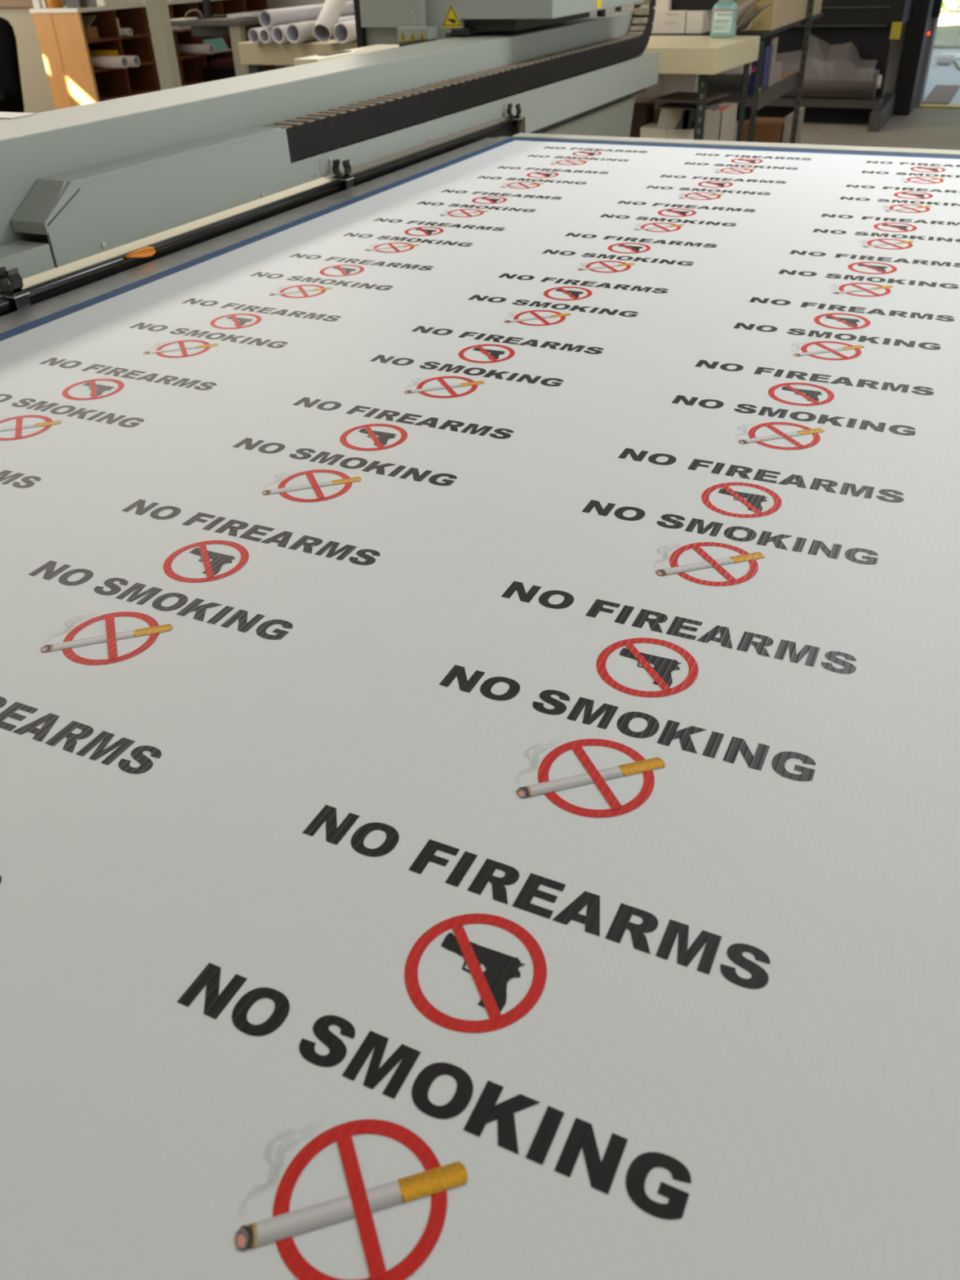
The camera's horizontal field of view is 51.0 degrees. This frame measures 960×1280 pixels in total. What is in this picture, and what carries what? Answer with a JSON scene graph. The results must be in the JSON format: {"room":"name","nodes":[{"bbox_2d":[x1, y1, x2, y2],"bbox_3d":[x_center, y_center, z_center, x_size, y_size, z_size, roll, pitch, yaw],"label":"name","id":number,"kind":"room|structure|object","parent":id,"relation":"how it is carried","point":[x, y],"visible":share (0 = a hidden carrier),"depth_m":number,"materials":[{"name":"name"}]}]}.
{"room":"print shop","nodes":[
{"label":"print shop","id":0,"kind":"room"},
{"bbox_2d":[144,0,182,90],"bbox_3d":[-2.413,-5.115,7.191,0.130,3.200,0.100,14,38,22],"label":"column","id":1,"kind":"structure","parent":0,"point":[157,11],"depth_m":7.58,"materials":[{"name":"beige paint"}]},
{"bbox_2d":[266,0,937,97],"bbox_3d":[1.199,-7.260,10.115,14.400,3.200,0.150,14,38,22],"label":"wall","id":2,"kind":"structure","parent":0,"point":[896,44],"depth_m":9.76,"materials":[{"name":"grey paint"}]},
{"bbox_2d":[914,16,939,107],"bbox_3d":[4.981,-5.950,8.750,1.985,2.370,0.290,14,38,22],"label":"door","id":3,"kind":"structure","parent":2,"relation":"in","point":[934,22],"depth_m":9.45,"materials":[{"name":"grey"}]},
{"bbox_2d":[931,0,942,17],"bbox_3d":[4.090,-6.152,8.847,0.145,1.155,0.100,14,38,22],"label":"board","id":4,"kind":"object","parent":3,"relation":"attached to","point":[938,3],"visible":0.45,"depth_m":9.09,"materials":[{"name":"black"}]},
{"bbox_2d":[919,103,959,108],"bbox_3d":[5.008,-4.937,9.351,1.730,0.018,0.120,14,38,22],"label":"trim","id":5,"kind":"structure","parent":2,"relation":"attached to","point":[922,105],"depth_m":9.58,"materials":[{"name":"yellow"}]},
{"bbox_2d":[733,103,959,150],"bbox_3d":[-2.073,-1.807,5.371,14.400,0.200,15.650,14,38,22],"label":"floor","id":6,"kind":"structure","parent":0,"point":[931,128],"depth_m":8.51,"materials":[{"name":"concrete"}]},
{"bbox_2d":[0,17,24,112],"bbox_3d":[-4.410,-4.859,8.842,0.650,1.021,0.621,14,38,22],"label":"office chair","id":7,"kind":"object","parent":6,"relation":"on","point":[11,100],"visible":0.76,"depth_m":8.86,"materials":[{"name":"black fabric"}]},
{"bbox_2d":[0,0,55,119],"bbox_3d":[-4.951,-6.008,10.450,1.600,1.120,0.140,14,38,22],"label":"wall","id":8,"kind":"structure","parent":6,"relation":"on","point":[36,89],"depth_m":10.24,"materials":[{"name":"beige paint"}]},
{"bbox_2d":[29,0,284,109],"bbox_3d":[-3.321,-6.364,10.962,0.610,1.030,3.215,14,38,22],"label":"bookshelf","id":9,"kind":"object","parent":6,"relation":"on","point":[73,79],"visible":0.56,"depth_m":10.07,"materials":[{"name":"brown wood"}]},
{"bbox_2d":[84,26,98,39],"bbox_3d":[-3.849,-5.848,9.705,0.310,0.102,0.140,14,38,22],"label":"carton","id":10,"kind":"object","parent":9,"relation":"on","point":[91,33],"visible":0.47,"depth_m":9.64,"materials":[{"name":"cardboard"}]},
{"bbox_2d":[81,14,97,26],"bbox_3d":[-3.816,-5.939,9.664,0.260,0.090,0.142,14,38,22],"label":"folder","id":11,"kind":"object","parent":10,"relation":"on","point":[87,20],"visible":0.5,"depth_m":9.63,"materials":[{"name":"brown"}]},
{"bbox_2d":[88,50,118,56],"bbox_3d":[-3.748,-5.707,9.889,0.520,0.146,0.006,14,38,22],"label":"envelope","id":12,"kind":"object","parent":9,"relation":"on","point":[92,53],"visible":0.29,"depth_m":9.83,"materials":[{"name":"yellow paper"}]},
{"bbox_2d":[90,56,128,68],"bbox_3d":[-3.744,-5.648,9.840,0.690,0.100,0.100,13,37,20],"label":"paper roll","id":13,"kind":"object","parent":9,"relation":"on","point":[122,62],"visible":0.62,"depth_m":9.75,"materials":[{"name":"white paper"}]},
{"bbox_2d":[29,0,217,13],"bbox_3d":[-3.335,-6.774,10.680,0.610,0.035,3.215,14,38,22],"label":"countertop","id":14,"kind":"structure","parent":9,"relation":"on","point":[64,10],"depth_m":9.61,"materials":[{"name":"white"}]},
{"bbox_2d":[31,0,43,8],"bbox_3d":[-4.205,-6.095,9.621,0.080,0.100,0.110,14,38,22],"label":"box","id":15,"kind":"object","parent":14,"relation":"on","point":[37,3],"visible":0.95,"depth_m":9.59,"materials":[{"name":"white paper"}]},
{"bbox_2d":[47,0,63,8],"bbox_3d":[-4.037,-6.079,9.541,0.138,0.154,0.138,14,38,22],"label":"jar","id":16,"kind":"object","parent":14,"relation":"on","point":[51,3],"visible":1,"depth_m":9.52,"materials":[{"name":"orange"}]},
{"bbox_2d":[65,0,88,8],"bbox_3d":[-3.802,-6.032,9.465,0.170,0.150,0.100,14,38,22],"label":"box","id":17,"kind":"object","parent":14,"relation":"on","point":[69,3],"visible":1,"depth_m":9.46,"materials":[{"name":"grey"}]},
{"bbox_2d":[96,0,123,5],"bbox_3d":[-3.675,-6.232,9.820,0.270,0.070,0.260,14,38,22],"label":"paper stack","id":18,"kind":"object","parent":14,"relation":"on","point":[100,2],"visible":0.7,"depth_m":9.72,"materials":[{"name":"white"}]},
{"bbox_2d":[120,28,133,35],"bbox_3d":[-3.678,-6.061,10.038,0.500,0.064,0.064,14,38,22],"label":"paper roll","id":19,"kind":"object","parent":9,"relation":"on","point":[124,32],"visible":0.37,"depth_m":9.95,"materials":[{"name":"white"}]},
{"bbox_2d":[118,55,140,66],"bbox_3d":[-3.672,-5.707,9.926,0.730,0.096,0.096,13,37,21],"label":"paper roll","id":20,"kind":"object","parent":9,"relation":"on","point":[133,60],"visible":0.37,"depth_m":9.79,"materials":[{"name":"white"}]},
{"bbox_2d":[86,29,191,43],"bbox_3d":[-3.296,-6.569,10.833,0.540,0.022,3.170,14,38,22],"label":"shelf","id":21,"kind":"object","parent":9,"relation":"attached to","point":[138,34],"depth_m":10.05,"materials":[{"name":"brown wood"}]},
{"bbox_2d":[93,46,232,72],"bbox_3d":[-3.288,-6.367,10.972,0.540,0.022,3.170,14,38,22],"label":"shelf","id":22,"kind":"object","parent":9,"relation":"attached to","point":[145,62],"depth_m":10.62,"materials":[{"name":"brown wood"}]},
{"bbox_2d":[98,66,284,101],"bbox_3d":[-3.281,-6.157,11.117,0.540,0.022,3.170,14,38,22],"label":"shelf","id":23,"kind":"object","parent":9,"relation":"attached to","point":[104,95],"depth_m":10.48,"materials":[{"name":"brown wood"}]},
{"bbox_2d":[177,44,213,53],"bbox_3d":[-3.171,-6.403,10.912,0.621,0.092,0.092,11,37,19],"label":"paper roll","id":24,"kind":"object","parent":9,"relation":"on","point":[184,48],"visible":0.62,"depth_m":10.84,"materials":[{"name":"white paper"}]},
{"bbox_2d":[213,48,231,53],"bbox_3d":[-3.055,-6.535,11.172,0.460,0.012,0.380,14,38,22],"label":"folder","id":25,"kind":"object","parent":9,"relation":"on","point":[224,50],"visible":0.21,"depth_m":11.11,"materials":[{"name":"white paper"}]},
{"bbox_2d":[203,37,227,50],"bbox_3d":[-2.917,-6.558,11.089,0.060,0.110,0.360,14,38,22],"label":"folder","id":26,"kind":"object","parent":25,"relation":"on","point":[219,43],"visible":0.79,"depth_m":11.11,"materials":[{"name":"teal"}]},
{"bbox_2d":[170,14,262,76],"bbox_3d":[-2.053,-4.609,8.392,0.830,0.982,0.850,14,38,22],"label":"desk","id":27,"kind":"object","parent":6,"relation":"on","point":[237,29],"visible":0.31,"depth_m":7.93,"materials":[{"name":"grey"}]},
{"bbox_2d":[195,0,226,18],"bbox_3d":[-2.175,-5.221,8.009,0.200,0.468,0.180,14,38,22],"label":"monitor stand","id":28,"kind":"object","parent":27,"relation":"on","point":[206,3],"visible":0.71,"depth_m":8.09,"materials":[{"name":"black"}]},
{"bbox_2d":[226,11,260,17],"bbox_3d":[-1.868,-4.963,7.993,0.224,0.040,0.161,9,36,15],"label":"pile","id":29,"kind":"object","parent":27,"relation":"on","point":[253,13],"visible":0.86,"depth_m":7.93,"materials":[{"name":"grey"}]},
{"bbox_2d":[201,66,263,82],"bbox_3d":[-2.710,-6.141,11.162,0.435,0.400,0.530,14,38,22],"label":"bin","id":30,"kind":"object","parent":6,"relation":"on","point":[210,73],"visible":0.2,"depth_m":10.90,"materials":[{"name":"black"}]},
{"bbox_2d":[209,57,234,66],"bbox_3d":[-2.691,-6.357,11.072,0.390,0.054,0.380,14,38,22],"label":"folder","id":31,"kind":"object","parent":30,"relation":"on","point":[229,61],"visible":0.49,"depth_m":10.96,"materials":[{"name":"red"}]},
{"bbox_2d":[238,37,357,74],"bbox_3d":[-0.484,-3.117,6.143,1.440,0.985,1.080,14,38,22],"label":"table","id":32,"kind":"object","parent":6,"relation":"on","point":[256,55],"visible":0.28,"depth_m":5.66,"materials":[{"name":"beige wood"}]},
{"bbox_2d":[248,26,271,43],"bbox_3d":[-1.059,-3.617,5.966,0.072,0.072,0.950,14,38,22],"label":"paper roll","id":33,"kind":"object","parent":32,"relation":"on","point":[253,33],"visible":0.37,"depth_m":5.64,"materials":[{"name":"grey"}]},
{"bbox_2d":[258,26,275,43],"bbox_3d":[-0.993,-3.601,5.940,0.072,0.072,0.950,14,38,22],"label":"paper roll","id":34,"kind":"object","parent":32,"relation":"on","point":[264,34],"visible":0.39,"depth_m":5.61,"materials":[{"name":"grey"}]},
{"bbox_2d":[258,0,354,27],"bbox_3d":[-0.975,-3.672,5.899,0.082,0.082,0.980,13,37,21],"label":"paper roll","id":35,"kind":"object","parent":34,"relation":"on","point":[280,16],"visible":0.69,"depth_m":5.70,"materials":[{"name":"grey paper"}]},
{"bbox_2d":[271,24,289,43],"bbox_3d":[-0.910,-3.586,5.902,0.084,0.084,0.950,14,38,22],"label":"paper roll","id":36,"kind":"object","parent":32,"relation":"on","point":[278,33],"visible":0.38,"depth_m":5.57,"materials":[{"name":"grey"}]},
{"bbox_2d":[285,15,355,43],"bbox_3d":[-0.820,-3.568,5.862,0.096,0.096,0.950,14,38,22],"label":"paper roll","id":37,"kind":"object","parent":32,"relation":"on","point":[300,32],"visible":0.41,"depth_m":5.56,"materials":[{"name":"grey paper"}]},
{"bbox_2d":[312,0,346,42],"bbox_3d":[-0.770,-3.594,5.570,0.100,0.450,0.730,7,36,12],"label":"tube","id":38,"kind":"object","parent":32,"relation":"on","point":[330,14],"visible":1,"depth_m":5.43,"materials":[{"name":"white paper"}]},
{"bbox_2d":[333,20,356,44],"bbox_3d":[-0.545,-3.496,5.739,0.100,0.100,0.930,14,38,22],"label":"paper roll","id":39,"kind":"object","parent":32,"relation":"on","point":[344,32],"visible":0.38,"depth_m":5.42,"materials":[{"name":"white paper"}]},
{"bbox_2d":[0,0,959,341],"bbox_3d":[0.504,-0.948,2.228,3.372,1.800,5.730,14,38,22],"label":"printer","id":40,"kind":"object","parent":6,"relation":"on","point":[101,201],"visible":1,"depth_m":2.50,"materials":[{"name":"grey plastic"}]},
{"bbox_2d":[0,111,35,119],"bbox_3d":[-1.098,-1.122,2.147,0.338,0.002,0.070,14,38,22],"label":"paper strip","id":41,"kind":"object","parent":40,"relation":"on","point":[3,115],"visible":1,"depth_m":2.10,"materials":[{"name":"white"}]},
{"bbox_2d":[0,240,55,283],"bbox_3d":[-1.245,-0.188,1.206,0.080,0.126,1.929,14,38,22],"label":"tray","id":42,"kind":"object","parent":40,"relation":"on","point":[34,263],"depth_m":1.85,"materials":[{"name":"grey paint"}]},
{"bbox_2d":[10,125,281,235],"bbox_3d":[-0.672,-0.989,2.135,0.086,0.076,0.771,14,38,22],"label":"panel","id":43,"kind":"object","parent":40,"relation":"on","point":[78,197],"depth_m":2.05,"materials":[{"name":"grey paint"}]},
{"bbox_2d":[290,51,657,163],"bbox_3d":[0.144,-1.890,3.601,0.082,0.130,3.030,14,38,22],"label":"tray","id":44,"kind":"object","parent":40,"relation":"on","point":[550,102],"depth_m":3.50,"materials":[{"name":"black plastic"}]},
{"bbox_2d":[0,140,959,1279],"bbox_3d":[0.507,-0.421,1.466,2.432,0.005,3.260,14,38,22],"label":"plastic sheet","id":45,"kind":"object","parent":40,"relation":"on","point":[479,634],"visible":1,"depth_m":0.77,"materials":[{"name":"white plastic"}]},
{"bbox_2d":[0,420,62,431],"bbox_3d":[-0.603,-0.276,1.309,0.113,0.001,0.012,-11,35,-12],"label":"picture","id":46,"kind":"object","parent":45,"relation":"on","point":[5,425],"depth_m":1.31,"materials":[{"name":"grey paper"}]},
{"bbox_2d":[40,623,172,652],"bbox_3d":[-0.332,-0.002,0.897,0.113,0.001,0.012,-11,35,-12],"label":"picture","id":47,"kind":"object","parent":45,"relation":"on","point":[65,637],"depth_m":0.90,"materials":[{"name":"grey paper"}]},
{"bbox_2d":[142,343,217,354],"bbox_3d":[-0.461,-0.449,1.552,0.113,0.001,0.012,-11,35,-12],"label":"picture","id":48,"kind":"object","parent":45,"relation":"on","point":[154,348],"depth_m":1.55,"materials":[{"name":"grey paper"}]},
{"bbox_2d":[269,287,332,295],"bbox_3d":[-0.319,-0.622,1.796,0.113,0.001,0.012,-11,35,-12],"label":"picture","id":49,"kind":"object","parent":45,"relation":"on","point":[277,291],"depth_m":1.80,"materials":[{"name":"grey paper"}]},
{"bbox_2d":[262,476,361,494],"bbox_3d":[-0.190,-0.175,1.141,0.113,0.001,0.012,-11,35,-12],"label":"picture","id":50,"kind":"object","parent":45,"relation":"on","point":[274,485],"depth_m":1.14,"materials":[{"name":"grey paper"}]},
{"bbox_2d":[234,1160,467,1250],"bbox_3d":[-0.061,0.272,0.485,0.113,0.001,0.012,-11,35,-12],"label":"picture","id":51,"kind":"object","parent":45,"relation":"on","point":[279,1205],"depth_m":0.48,"materials":[{"name":"grey paper"}]},
{"bbox_2d":[364,244,419,250],"bbox_3d":[-0.178,-0.795,2.039,0.113,0.001,0.012,-11,35,-12],"label":"picture","id":52,"kind":"object","parent":45,"relation":"on","point":[371,246],"depth_m":2.04,"materials":[{"name":"grey paper"}]},
{"bbox_2d":[404,380,484,393],"bbox_3d":[-0.048,-0.348,1.384,0.113,0.001,0.012,-11,35,-12],"label":"picture","id":53,"kind":"object","parent":45,"relation":"on","point":[411,386],"depth_m":1.38,"materials":[{"name":"grey paper"}]},
{"bbox_2d":[440,210,488,215],"bbox_3d":[-0.036,-0.968,2.283,0.113,0.001,0.012,-11,35,-12],"label":"picture","id":54,"kind":"object","parent":45,"relation":"on","point":[443,212],"depth_m":2.29,"materials":[{"name":"grey paper"}]},
{"bbox_2d":[500,182,542,187],"bbox_3d":[0.106,-1.141,2.526,0.113,0.001,0.012,-11,35,-12],"label":"picture","id":55,"kind":"object","parent":45,"relation":"on","point":[504,184],"depth_m":2.53,"materials":[{"name":"grey paper"}]},
{"bbox_2d":[504,313,571,322],"bbox_3d":[0.093,-0.521,1.627,0.113,0.001,0.012,-11,35,-12],"label":"picture","id":56,"kind":"object","parent":45,"relation":"on","point":[508,317],"depth_m":1.63,"materials":[{"name":"grey paper"}]},
{"bbox_2d":[551,160,589,164],"bbox_3d":[0.247,-1.313,2.770,0.113,0.001,0.012,-11,35,-12],"label":"picture","id":57,"kind":"object","parent":45,"relation":"on","point":[552,162],"depth_m":2.77,"materials":[{"name":"grey paper"}]},
{"bbox_2d":[516,756,665,797],"bbox_3d":[0.081,0.099,0.729,0.113,0.001,0.012,-11,35,-12],"label":"picture","id":58,"kind":"object","parent":45,"relation":"on","point":[536,776],"depth_m":0.73,"materials":[{"name":"grey paper"}]},
{"bbox_2d":[577,262,635,270],"bbox_3d":[0.235,-0.694,1.871,0.113,0.001,0.012,-11,35,-12],"label":"picture","id":59,"kind":"object","parent":45,"relation":"on","point":[581,266],"depth_m":1.87,"materials":[{"name":"grey paper"}]},
{"bbox_2d":[634,224,684,230],"bbox_3d":[0.377,-0.866,2.114,0.113,0.001,0.012,-11,35,-12],"label":"picture","id":60,"kind":"object","parent":45,"relation":"on","point":[637,227],"depth_m":2.12,"materials":[{"name":"grey paper"}]},
{"bbox_2d":[679,193,723,198],"bbox_3d":[0.518,-1.039,2.358,0.113,0.001,0.012,-11,35,-12],"label":"picture","id":61,"kind":"object","parent":45,"relation":"on","point":[681,195],"depth_m":2.36,"materials":[{"name":"grey paper"}]},
{"bbox_2d":[655,551,764,575],"bbox_3d":[0.223,-0.073,0.972,0.113,0.001,0.012,-11,35,-12],"label":"picture","id":62,"kind":"object","parent":45,"relation":"on","point":[667,563],"depth_m":0.97,"materials":[{"name":"grey paper"}]},
{"bbox_2d":[715,168,755,173],"bbox_3d":[0.660,-1.212,2.601,0.113,0.001,0.012,-11,35,-12],"label":"picture","id":63,"kind":"object","parent":45,"relation":"on","point":[717,171],"depth_m":2.60,"materials":[{"name":"grey paper"}]},
{"bbox_2d":[738,427,824,444],"bbox_3d":[0.364,-0.246,1.216,0.113,0.001,0.012,-11,35,-12],"label":"picture","id":64,"kind":"object","parent":45,"relation":"on","point":[746,435],"depth_m":1.22,"materials":[{"name":"grey paper"}]},
{"bbox_2d":[793,345,864,355],"bbox_3d":[0.506,-0.419,1.459,0.113,0.001,0.012,-11,35,-12],"label":"picture","id":65,"kind":"object","parent":45,"relation":"on","point":[798,350],"depth_m":1.46,"materials":[{"name":"grey paper"}]},
{"bbox_2d":[832,285,893,293],"bbox_3d":[0.648,-0.592,1.703,0.113,0.001,0.012,-11,35,-12],"label":"picture","id":66,"kind":"object","parent":45,"relation":"on","point":[836,289],"depth_m":1.70,"materials":[{"name":"grey paper"}]},
{"bbox_2d":[862,240,915,247],"bbox_3d":[0.789,-0.765,1.946,0.113,0.001,0.012,-11,35,-12],"label":"picture","id":67,"kind":"object","parent":45,"relation":"on","point":[865,243],"depth_m":1.95,"materials":[{"name":"grey paper"}]},
{"bbox_2d":[885,205,931,211],"bbox_3d":[0.931,-0.938,2.190,0.113,0.001,0.012,-11,35,-12],"label":"picture","id":68,"kind":"object","parent":45,"relation":"on","point":[888,208],"depth_m":2.19,"materials":[{"name":"grey paper"}]},
{"bbox_2d":[903,177,944,182],"bbox_3d":[1.073,-1.111,2.433,0.113,0.001,0.012,-11,35,-12],"label":"picture","id":69,"kind":"object","parent":45,"relation":"on","point":[905,180],"depth_m":2.44,"materials":[{"name":"grey paper"}]},
{"bbox_2d":[0,133,959,341],"bbox_3d":[0.504,-0.368,1.560,2.622,0.202,3.460,14,38,22],"label":"print","id":70,"kind":"object","parent":40,"relation":"attached to","point":[27,317],"depth_m":2.32,"materials":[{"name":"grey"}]},
{"bbox_2d":[353,0,644,48],"bbox_3d":[0.097,-2.633,3.759,0.764,0.740,1.081,14,38,22],"label":"carriage","id":71,"kind":"object","parent":40,"relation":"attached to","point":[517,24],"depth_m":3.59,"materials":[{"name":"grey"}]},
{"bbox_2d":[644,35,759,142],"bbox_3d":[0.742,-2.662,5.426,1.264,0.977,0.741,14,38,22],"label":"table","id":72,"kind":"object","parent":6,"relation":"on","point":[702,55],"visible":0.28,"depth_m":4.84,"materials":[{"name":"beige wood"}]},
{"bbox_2d":[629,102,653,137],"bbox_3d":[0.836,-2.719,5.325,0.122,0.200,0.130,14,38,22],"label":"box","id":73,"kind":"object","parent":72,"relation":"on","point":[642,113],"visible":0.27,"depth_m":5.25,"materials":[{"name":"red cardboard"}]},
{"bbox_2d":[632,73,698,123],"bbox_3d":[0.998,-2.849,5.389,0.350,0.332,0.201,14,38,22],"label":"carton","id":74,"kind":"object","parent":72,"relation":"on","point":[667,84],"visible":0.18,"depth_m":5.24,"materials":[{"name":"beige cardboard"}]},
{"bbox_2d":[640,122,694,139],"bbox_3d":[0.987,-2.586,5.195,0.284,0.120,0.171,14,38,22],"label":"carton","id":75,"kind":"object","parent":72,"relation":"on","point":[651,130],"visible":0.27,"depth_m":5.12,"materials":[{"name":"beige cardboard"}]},
{"bbox_2d":[657,108,683,127],"bbox_3d":[0.973,-2.659,5.115,0.127,0.092,0.055,14,38,22],"label":"paper packet","id":76,"kind":"object","parent":75,"relation":"on","point":[668,117],"visible":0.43,"depth_m":5.10,"materials":[{"name":"beige paper"}]},
{"bbox_2d":[675,100,713,129],"bbox_3d":[1.076,-2.651,5.063,0.140,0.130,0.180,14,38,22],"label":"support","id":77,"kind":"object","parent":75,"relation":"on","point":[686,122],"visible":0.45,"depth_m":5.01,"materials":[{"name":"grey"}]},
{"bbox_2d":[649,91,728,103],"bbox_3d":[1.043,-2.698,5.008,0.271,0.010,0.327,20,40,29],"label":"board","id":78,"kind":"object","parent":77,"relation":"on","point":[679,96],"visible":0.93,"depth_m":4.97,"materials":[{"name":"brown"}]},
{"bbox_2d":[654,101,724,110],"bbox_3d":[1.051,-2.681,5.044,0.261,0.008,0.284,17,39,26],"label":"board","id":79,"kind":"object","parent":77,"relation":"on","point":[669,105],"visible":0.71,"depth_m":4.99,"materials":[{"name":"grey"}]},
{"bbox_2d":[702,102,737,141],"bbox_3d":[1.212,-2.583,5.100,0.088,0.210,0.320,14,38,22],"label":"carton","id":80,"kind":"object","parent":72,"relation":"on","point":[717,125],"visible":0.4,"depth_m":4.99,"materials":[{"name":"beige cardboard"}]},
{"bbox_2d":[710,0,738,38],"bbox_3d":[1.234,-3.181,5.056,0.126,0.268,0.087,14,38,22],"label":"soap bottle","id":81,"kind":"object","parent":72,"relation":"on","point":[725,12],"visible":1,"depth_m":5.06,"materials":[{"name":"teal plastic"}]},
{"bbox_2d":[713,13,732,27],"bbox_3d":[1.219,-3.107,5.059,0.085,0.071,0.001,14,38,22],"label":"print","id":82,"kind":"object","parent":81,"relation":"attached to","point":[720,20],"depth_m":5.06,"materials":[{"name":"white"}]},
{"bbox_2d":[614,0,822,143],"bbox_3d":[1.312,-3.568,6.250,1.285,1.500,1.810,14,38,22],"label":"storage rack","id":83,"kind":"object","parent":6,"relation":"on","point":[731,84],"visible":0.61,"depth_m":5.89,"materials":[{"name":"black metal"}]},
{"bbox_2d":[651,9,692,33],"bbox_3d":[1.078,-3.415,5.551,0.190,0.104,0.302,14,38,22],"label":"carton","id":84,"kind":"object","parent":83,"relation":"on","point":[672,21],"visible":0.63,"depth_m":5.44,"materials":[{"name":"beige cardboard"}]},
{"bbox_2d":[648,0,672,10],"bbox_3d":[0.989,-3.532,5.439,0.115,0.220,0.140,14,38,22],"label":"carton","id":85,"kind":"object","parent":84,"relation":"on","point":[660,5],"visible":0.55,"depth_m":5.43,"materials":[{"name":"beige"}]},
{"bbox_2d":[665,14,677,24],"bbox_3d":[1.033,-3.344,5.424,0.070,0.048,0.002,14,38,22],"label":"print","id":86,"kind":"object","parent":84,"relation":"attached to","point":[669,19],"depth_m":5.43,"materials":[{"name":"white"}]},
{"bbox_2d":[672,0,719,9],"bbox_3d":[1.235,-3.466,5.390,0.375,0.148,0.130,14,38,22],"label":"tray","id":87,"kind":"object","parent":84,"relation":"on","point":[677,4],"visible":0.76,"depth_m":5.40,"materials":[{"name":"black"}]},
{"bbox_2d":[685,8,712,33],"bbox_3d":[1.211,-3.382,5.498,0.091,0.102,0.300,14,38,22],"label":"carton","id":88,"kind":"object","parent":83,"relation":"on","point":[698,21],"visible":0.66,"depth_m":5.40,"materials":[{"name":"beige cardboard"}]},
{"bbox_2d":[706,73,752,106],"bbox_3d":[1.177,-3.352,6.109,1.240,0.032,1.260,14,38,22],"label":"shelf","id":89,"kind":"object","parent":83,"relation":"attached to","point":[731,84],"depth_m":5.93,"materials":[{"name":"grey metal"}]},
{"bbox_2d":[638,12,822,38],"bbox_3d":[1.296,-3.760,6.151,1.245,0.020,1.770,14,38,22],"label":"shelf","id":90,"kind":"object","parent":83,"relation":"attached to","point":[762,34],"depth_m":5.45,"materials":[{"name":"black"}]},
{"bbox_2d":[736,0,759,26],"bbox_3d":[1.394,-3.329,5.328,0.222,0.172,0.076,4,35,9],"label":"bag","id":91,"kind":"object","parent":83,"relation":"on","point":[745,6],"visible":0.51,"depth_m":5.30,"materials":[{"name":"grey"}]},
{"bbox_2d":[736,3,773,31],"bbox_3d":[1.455,-3.296,5.330,0.179,0.121,0.043,9,36,15],"label":"bag","id":92,"kind":"object","parent":83,"relation":"on","point":[746,22],"visible":1,"depth_m":5.33,"materials":[{"name":"grey"}]},
{"bbox_2d":[748,44,773,94],"bbox_3d":[1.556,-3.160,5.582,0.069,0.228,0.172,14,38,22],"label":"binder","id":93,"kind":"object","parent":83,"relation":"on","point":[767,52],"visible":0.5,"depth_m":5.55,"materials":[{"name":"blue plastic"}]},
{"bbox_2d":[768,36,777,87],"bbox_3d":[1.646,-3.248,5.679,0.021,0.258,0.080,14,38,22],"label":"carton","id":94,"kind":"object","parent":83,"relation":"on","point":[774,40],"visible":0.56,"depth_m":5.65,"materials":[{"name":"beige"}]},
{"bbox_2d":[733,0,822,31],"bbox_3d":[1.770,-3.780,5.939,0.247,0.224,1.454,14,38,22],"label":"box","id":95,"kind":"object","parent":83,"relation":"on","point":[782,13],"visible":0.78,"depth_m":5.46,"materials":[{"name":"beige cardboard"}]},
{"bbox_2d":[742,117,785,142],"bbox_3d":[2.008,-3.490,7.129,0.270,0.335,0.300,14,38,22],"label":"carton","id":96,"kind":"object","parent":6,"relation":"on","point":[767,130],"visible":0.16,"depth_m":6.96,"materials":[{"name":"cardboard"}]},
{"bbox_2d":[782,106,804,143],"bbox_3d":[2.204,-3.524,7.127,0.040,0.380,0.500,14,38,22],"label":"board","id":97,"kind":"object","parent":6,"relation":"on","point":[788,119],"visible":0.36,"depth_m":6.92,"materials":[{"name":"beige"}]},
{"bbox_2d":[705,0,934,132],"bbox_3d":[2.787,-5.436,9.061,2.252,1.300,1.450,14,38,22],"label":"printer","id":98,"kind":"object","parent":6,"relation":"on","point":[871,26],"visible":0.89,"depth_m":8.74,"materials":[{"name":"black plastic"}]},
{"bbox_2d":[718,33,882,93],"bbox_3d":[2.587,-5.000,8.720,1.735,0.430,0.200,14,38,22],"label":"plastic bag","id":99,"kind":"object","parent":98,"relation":"attached to","point":[839,68],"visible":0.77,"depth_m":8.53,"materials":[{"name":"grey"}]},
{"bbox_2d":[780,91,875,98],"bbox_3d":[2.616,-4.877,8.926,1.690,0.110,0.110,14,38,22],"label":"roll","id":100,"kind":"object","parent":98,"relation":"on","point":[790,94],"visible":0.16,"depth_m":8.72,"materials":[{"name":"grey"}]},
{"label":"outside","id":101,"kind":"structure","parent":0,"visible":0},
{"bbox_2d":[923,48,959,104],"bbox_3d":[9.321,-9.751,16.313,15.000,0.190,18.550,14,38,22],"label":"ground","id":102,"kind":"structure","parent":101,"point":[948,74],"depth_m":11.77,"materials":[{"name":"grey concrete"}]},
{"bbox_2d":[922,84,959,104],"bbox_3d":[4.768,-5.633,10.395,0.240,0.014,1.480,14,38,22],"label":"door mat","id":103,"kind":"object","parent":102,"relation":"on","point":[940,94],"visible":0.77,"depth_m":10.31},
{"bbox_2d":[933,53,955,65],"bbox_3d":[5.854,-7.314,12.697,0.260,0.105,0.260,14,38,22],"label":"bowl","id":104,"kind":"object","parent":102,"relation":"on","point":[943,59],"visible":1,"depth_m":12.63,"materials":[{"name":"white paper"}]},
{"bbox_2d":[933,0,959,48],"bbox_3d":[11.066,-11.318,18.292,8.000,0.040,12.500,14,38,22],"label":"lawn","id":105,"kind":"structure","parent":102,"relation":"on","point":[948,32],"depth_m":16.93,"materials":[{"name":"green plant"}]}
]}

